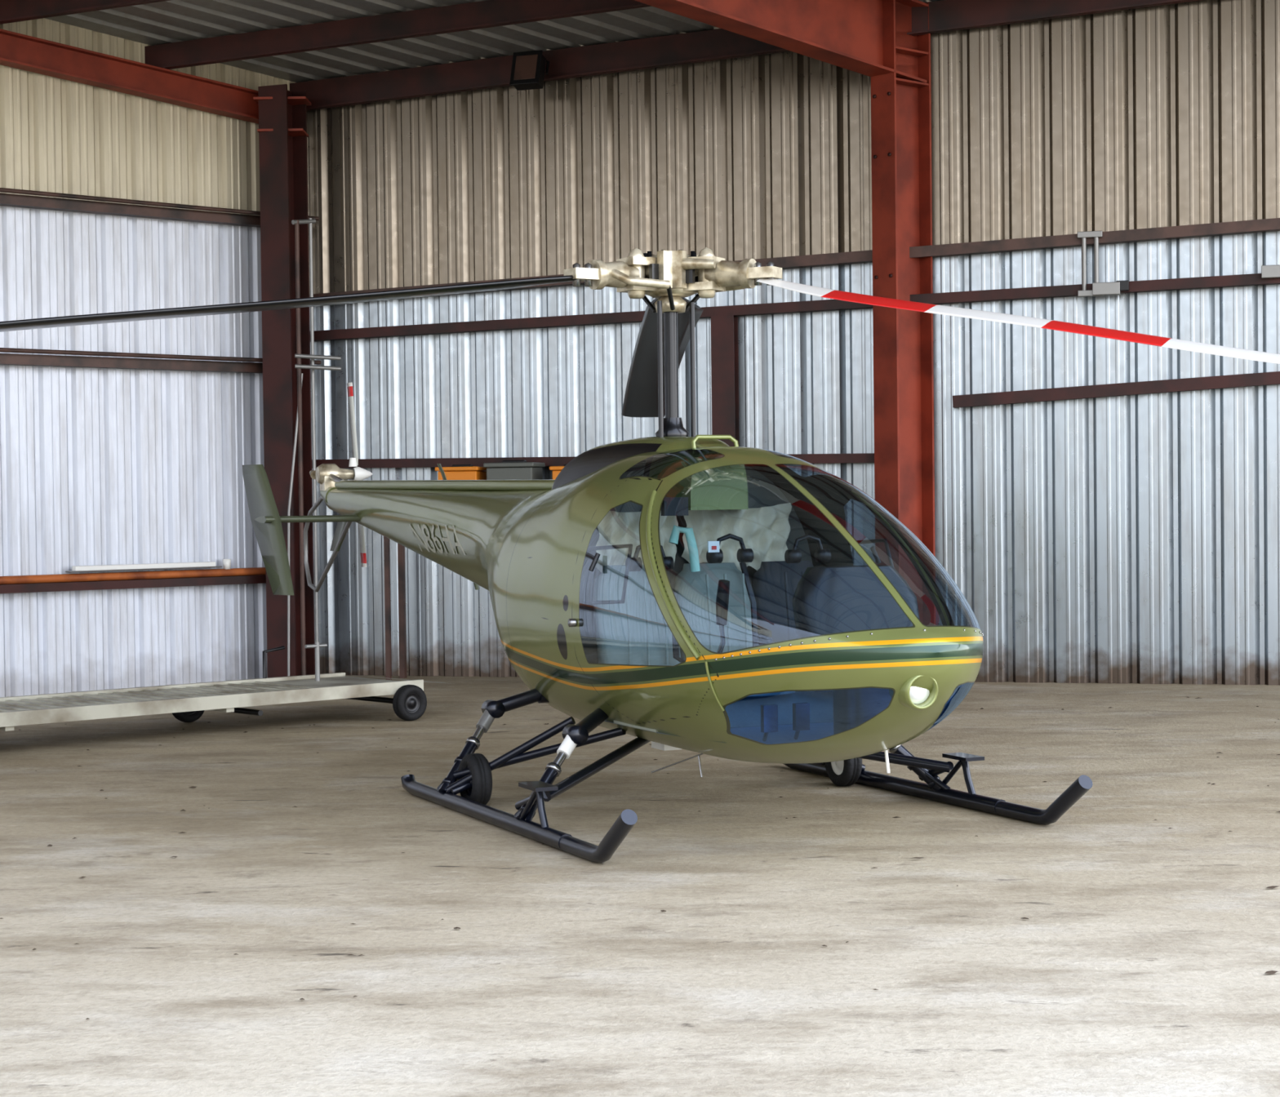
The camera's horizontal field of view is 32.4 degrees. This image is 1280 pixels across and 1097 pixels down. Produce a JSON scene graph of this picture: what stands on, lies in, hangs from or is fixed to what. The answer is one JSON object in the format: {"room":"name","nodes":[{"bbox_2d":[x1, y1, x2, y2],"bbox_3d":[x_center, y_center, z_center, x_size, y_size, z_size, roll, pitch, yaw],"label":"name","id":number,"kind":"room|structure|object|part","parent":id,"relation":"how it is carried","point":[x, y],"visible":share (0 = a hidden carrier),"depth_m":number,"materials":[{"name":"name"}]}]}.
{"room":"aircraft hangar","nodes":[
{"label":"aircraft hangar","id":0,"kind":"room"},
{"bbox_2d":[0,17,295,697],"bbox_3d":[-11.356,-2.393,12.768,22.191,7.639,0.047,-2,2,-42],"label":"wall","id":1,"kind":"structure","parent":0,"point":[99,466],"depth_m":18.94,"materials":[{"name":"white metal"}]},
{"bbox_2d":[0,28,258,124],"bbox_3d":[-10.961,-4.634,12.914,20.723,2.174,0.160,-2,2,-42],"label":"beam","id":2,"kind":"structure","parent":1,"relation":"attached to","point":[17,51],"depth_m":18.78,"materials":[{"name":"red metal"}]},
{"bbox_2d":[0,192,260,227],"bbox_3d":[-10.981,-2.672,12.969,20.650,0.105,0.146,-2,2,-42],"label":"beam","id":3,"kind":"structure","parent":1,"relation":"attached to","point":[6,199],"depth_m":18.79,"materials":[{"name":"metal"}]},
{"bbox_2d":[0,353,262,373],"bbox_3d":[-10.965,-1.367,12.998,20.650,0.095,0.146,-2,2,-42],"label":"beam","id":4,"kind":"structure","parent":1,"relation":"attached to","point":[5,358],"depth_m":18.80,"materials":[{"name":"metal"}]},
{"bbox_2d":[0,575,266,593],"bbox_3d":[-10.943,0.512,13.041,20.650,0.080,0.146,-2,2,-42],"label":"beam","id":5,"kind":"structure","parent":1,"relation":"attached to","point":[179,582],"depth_m":18.83,"materials":[{"name":"red metal"}]},
{"bbox_2d":[0,567,266,584],"bbox_3d":[-10.951,0.443,13.010,20.600,0.080,0.070,-2,2,-42],"label":"pipe","id":6,"kind":"object","parent":5,"relation":"on","point":[63,578],"visible":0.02,"depth_m":18.86,"materials":[{"name":"brown metal"}]},
{"bbox_2d":[222,559,231,568],"bbox_3d":[-3.658,0.138,19.520,0.076,0.090,0.076,-1,1,0],"label":"paper cup","id":7,"kind":"object","parent":6,"relation":"on","point":[226,562],"visible":1,"depth_m":19.49,"materials":[{"name":"white paper"}]},
{"bbox_2d":[65,561,222,572],"bbox_3d":[-4.259,0.158,18.984,1.450,0.051,0.120,-2,2,-42],"label":"fluorescent light","id":8,"kind":"object","parent":1,"relation":"attached to","point":[203,564],"visible":1,"depth_m":18.92,"materials":[{"name":"white paint"}]},
{"bbox_2d":[44,0,942,82],"bbox_3d":[-1.803,-5.383,12.287,26.484,2.704,13.868,-2,2,-42],"label":"ceiling","id":9,"kind":"structure","parent":0,"point":[171,21],"depth_m":18.88,"materials":[{"name":"grey metal"}]},
{"bbox_2d":[509,49,549,90],"bbox_3d":[-0.927,-4.132,19.105,0.288,0.322,0.373,0,1,20],"label":"floodlight","id":10,"kind":"object","parent":9,"relation":"hanging from","point":[528,68],"visible":1,"depth_m":18.98,"materials":[{"name":"black plastic"}]},
{"bbox_2d":[0,675,1279,1096],"bbox_3d":[0.019,1.579,0.036,80.000,0.001,80.000,-1,1,0],"label":"floor","id":11,"kind":"structure","parent":0,"point":[1142,955],"depth_m":8.47,"materials":[{"name":"concrete"}]},
{"bbox_2d":[0,641,453,731],"bbox_3d":[-4.168,1.029,14.446,7.059,0.550,1.228,-2,2,-41],"label":"trailer","id":12,"kind":"object","parent":11,"relation":"on","point":[187,703],"visible":1,"depth_m":15.28,"materials":[{"name":"metal"}]},
{"bbox_2d":[253,84,315,677],"bbox_3d":[-3.138,-1.450,19.591,0.460,5.250,0.435,-1,1,0],"label":"column","id":13,"kind":"structure","parent":11,"relation":"on","point":[282,113],"depth_m":19.44,"materials":[{"name":"red metal"}]},
{"bbox_2d":[0,187,320,364],"bbox_3d":[-10.739,-2.095,12.981,21.000,1.356,0.036,-2,2,-42],"label":"beam","id":14,"kind":"structure","parent":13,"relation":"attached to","point":[2,189],"depth_m":18.70,"materials":[{"name":"metal"}]},
{"bbox_2d":[287,217,341,676],"bbox_3d":[-2.852,-0.844,19.150,0.509,4.050,0.170,-1,1,-18],"label":"pipe","id":15,"kind":"object","parent":11,"relation":"on","point":[310,221],"visible":0.85,"depth_m":19.08,"materials":[{"name":"grey metal"}]},
{"bbox_2d":[383,536,406,679],"bbox_3d":[-0.976,0.340,19.224,2.700,1.635,0.405,0,1,16],"label":"post","id":16,"kind":"object","parent":11,"relation":"on","point":[401,549],"visible":0.13,"depth_m":19.70,"materials":[{"name":"grey metal"}]},
{"bbox_2d":[435,464,486,479],"bbox_3d":[-1.556,-0.608,19.359,0.400,0.258,0.340,0,1,15],"label":"crate","id":17,"kind":"object","parent":16,"relation":"on","point":[457,472],"visible":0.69,"depth_m":19.21,"materials":[{"name":"orange plastic"}]},
{"bbox_2d":[483,460,545,479],"bbox_3d":[-1.094,-0.626,19.230,0.460,0.288,0.340,0,1,15],"label":"crate","id":18,"kind":"object","parent":16,"relation":"on","point":[507,469],"visible":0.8,"depth_m":19.09,"materials":[{"name":"grey plastic"}]},
{"bbox_2d":[549,464,566,479],"bbox_3d":[-0.593,-0.608,19.090,0.300,0.247,0.340,0,1,15],"label":"crate","id":19,"kind":"object","parent":16,"relation":"on","point":[557,469],"visible":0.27,"depth_m":18.96,"materials":[{"name":"orange plastic"}]},
{"bbox_2d":[0,247,1279,863],"bbox_3d":[0.754,-0.156,12.803,8.486,2.875,9.166,-1,1,8],"label":"helicopter","id":20,"kind":"object","parent":11,"relation":"on","point":[671,589],"visible":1,"depth_m":10.98,"materials":[{"name":"paint"}]},
{"bbox_2d":[595,502,791,573],"bbox_3d":[0.277,-0.048,11.196,1.080,0.414,0.079,-1,1,-24],"label":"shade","id":21,"kind":"object","parent":20,"relation":"hanging from","point":[766,531],"depth_m":11.24,"materials":[{"name":"beige fabric"}]},
{"bbox_3d":[0.790,0.213,10.166,1.615,0.984,1.986,-1,1,-24],"label":"window trim","id":22,"kind":"part","parent":20,"relation":"part of","materials":[{"name":"green paint"}]},
{"bbox_3d":[0.804,0.484,10.148,0.900,0.805,0.761,-1,1,-24],"label":"instrument panel","id":23,"kind":"part","parent":20,"relation":"part of","materials":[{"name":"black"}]},
{"bbox_2d":[888,675,937,710],"bbox_3d":[1.151,0.590,9.258,0.164,0.174,0.164,-1,1,-24],"label":"landing light","id":24,"kind":"object","parent":20,"relation":"attached to","point":[907,692],"depth_m":9.21,"materials":[{"name":"clear glass"}]},
{"bbox_2d":[0,697,1279,1019],"bbox_3d":[0.263,1.300,11.888,10.483,0.010,10.280,-1,1,0],"label":"debris","id":25,"kind":"object","parent":11,"relation":"on","point":[1272,886],"visible":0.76,"depth_m":9.54,"materials":[{"name":"brown"}]},
{"bbox_2d":[711,315,739,446],"bbox_3d":[0.746,-0.428,19.012,0.200,3.140,0.180,0,1,16],"label":"wall post","id":26,"kind":"object","parent":11,"relation":"on","point":[724,329],"visible":0.36,"depth_m":18.91,"materials":[{"name":"red metal"}]},
{"bbox_2d":[634,0,935,626],"bbox_3d":[-4.077,-2.370,12.850,17.323,7.416,0.500,-2,2,-42],"label":"steel frame","id":27,"kind":"object","parent":11,"relation":"on","point":[868,37],"visible":0.89,"depth_m":18.36,"materials":[{"name":"red metal"}]},
{"bbox_2d":[0,0,170,24],"bbox_3d":[1.643,-4.795,15.975,15.233,1.045,0.121,0,1,16],"label":"beam","id":28,"kind":"structure","parent":27,"relation":"attached to","point":[11,11],"depth_m":17.75,"materials":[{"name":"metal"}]},
{"bbox_2d":[144,0,652,69],"bbox_3d":[2.853,-4.671,17.058,15.233,1.045,0.121,0,1,16],"label":"beam","id":29,"kind":"structure","parent":27,"relation":"attached to","point":[489,13],"depth_m":18.47,"materials":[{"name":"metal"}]},
{"bbox_2d":[289,0,1201,111],"bbox_3d":[3.992,-4.541,18.020,15.133,1.085,0.120,0,1,16],"label":"beam","id":30,"kind":"structure","parent":27,"relation":"attached to","point":[944,15],"depth_m":19.13,"materials":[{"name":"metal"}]},
{"bbox_2d":[306,0,1279,685],"bbox_3d":[4.308,-2.012,18.124,15.295,6.261,0.048,0,1,16],"label":"wall","id":31,"kind":"structure","parent":0,"point":[1129,539],"depth_m":18.62,"materials":[{"name":"silver metal"}]},
{"bbox_2d":[311,453,874,468],"bbox_3d":[-0.495,-0.767,19.388,5.250,0.110,0.146,0,1,16],"label":"beam","id":32,"kind":"structure","parent":31,"relation":"attached to","point":[862,457],"depth_m":19.57,"materials":[{"name":"red metal"}]},
{"bbox_2d":[309,217,1279,408],"bbox_3d":[4.162,-2.036,18.056,14.954,1.695,0.146,0,1,16],"label":"beam","id":33,"kind":"structure","parent":31,"relation":"attached to","point":[1254,279],"depth_m":18.33,"materials":[{"name":"red metal"}]},
{"bbox_2d":[1077,231,1279,297],"bbox_3d":[4.367,-2.337,17.871,1.610,0.530,0.100,0,1,15],"label":"conduit","id":34,"kind":"object","parent":33,"relation":"attached to","point":[1099,289],"visible":1,"depth_m":18.03,"materials":[{"name":"grey metal"}]}
]}

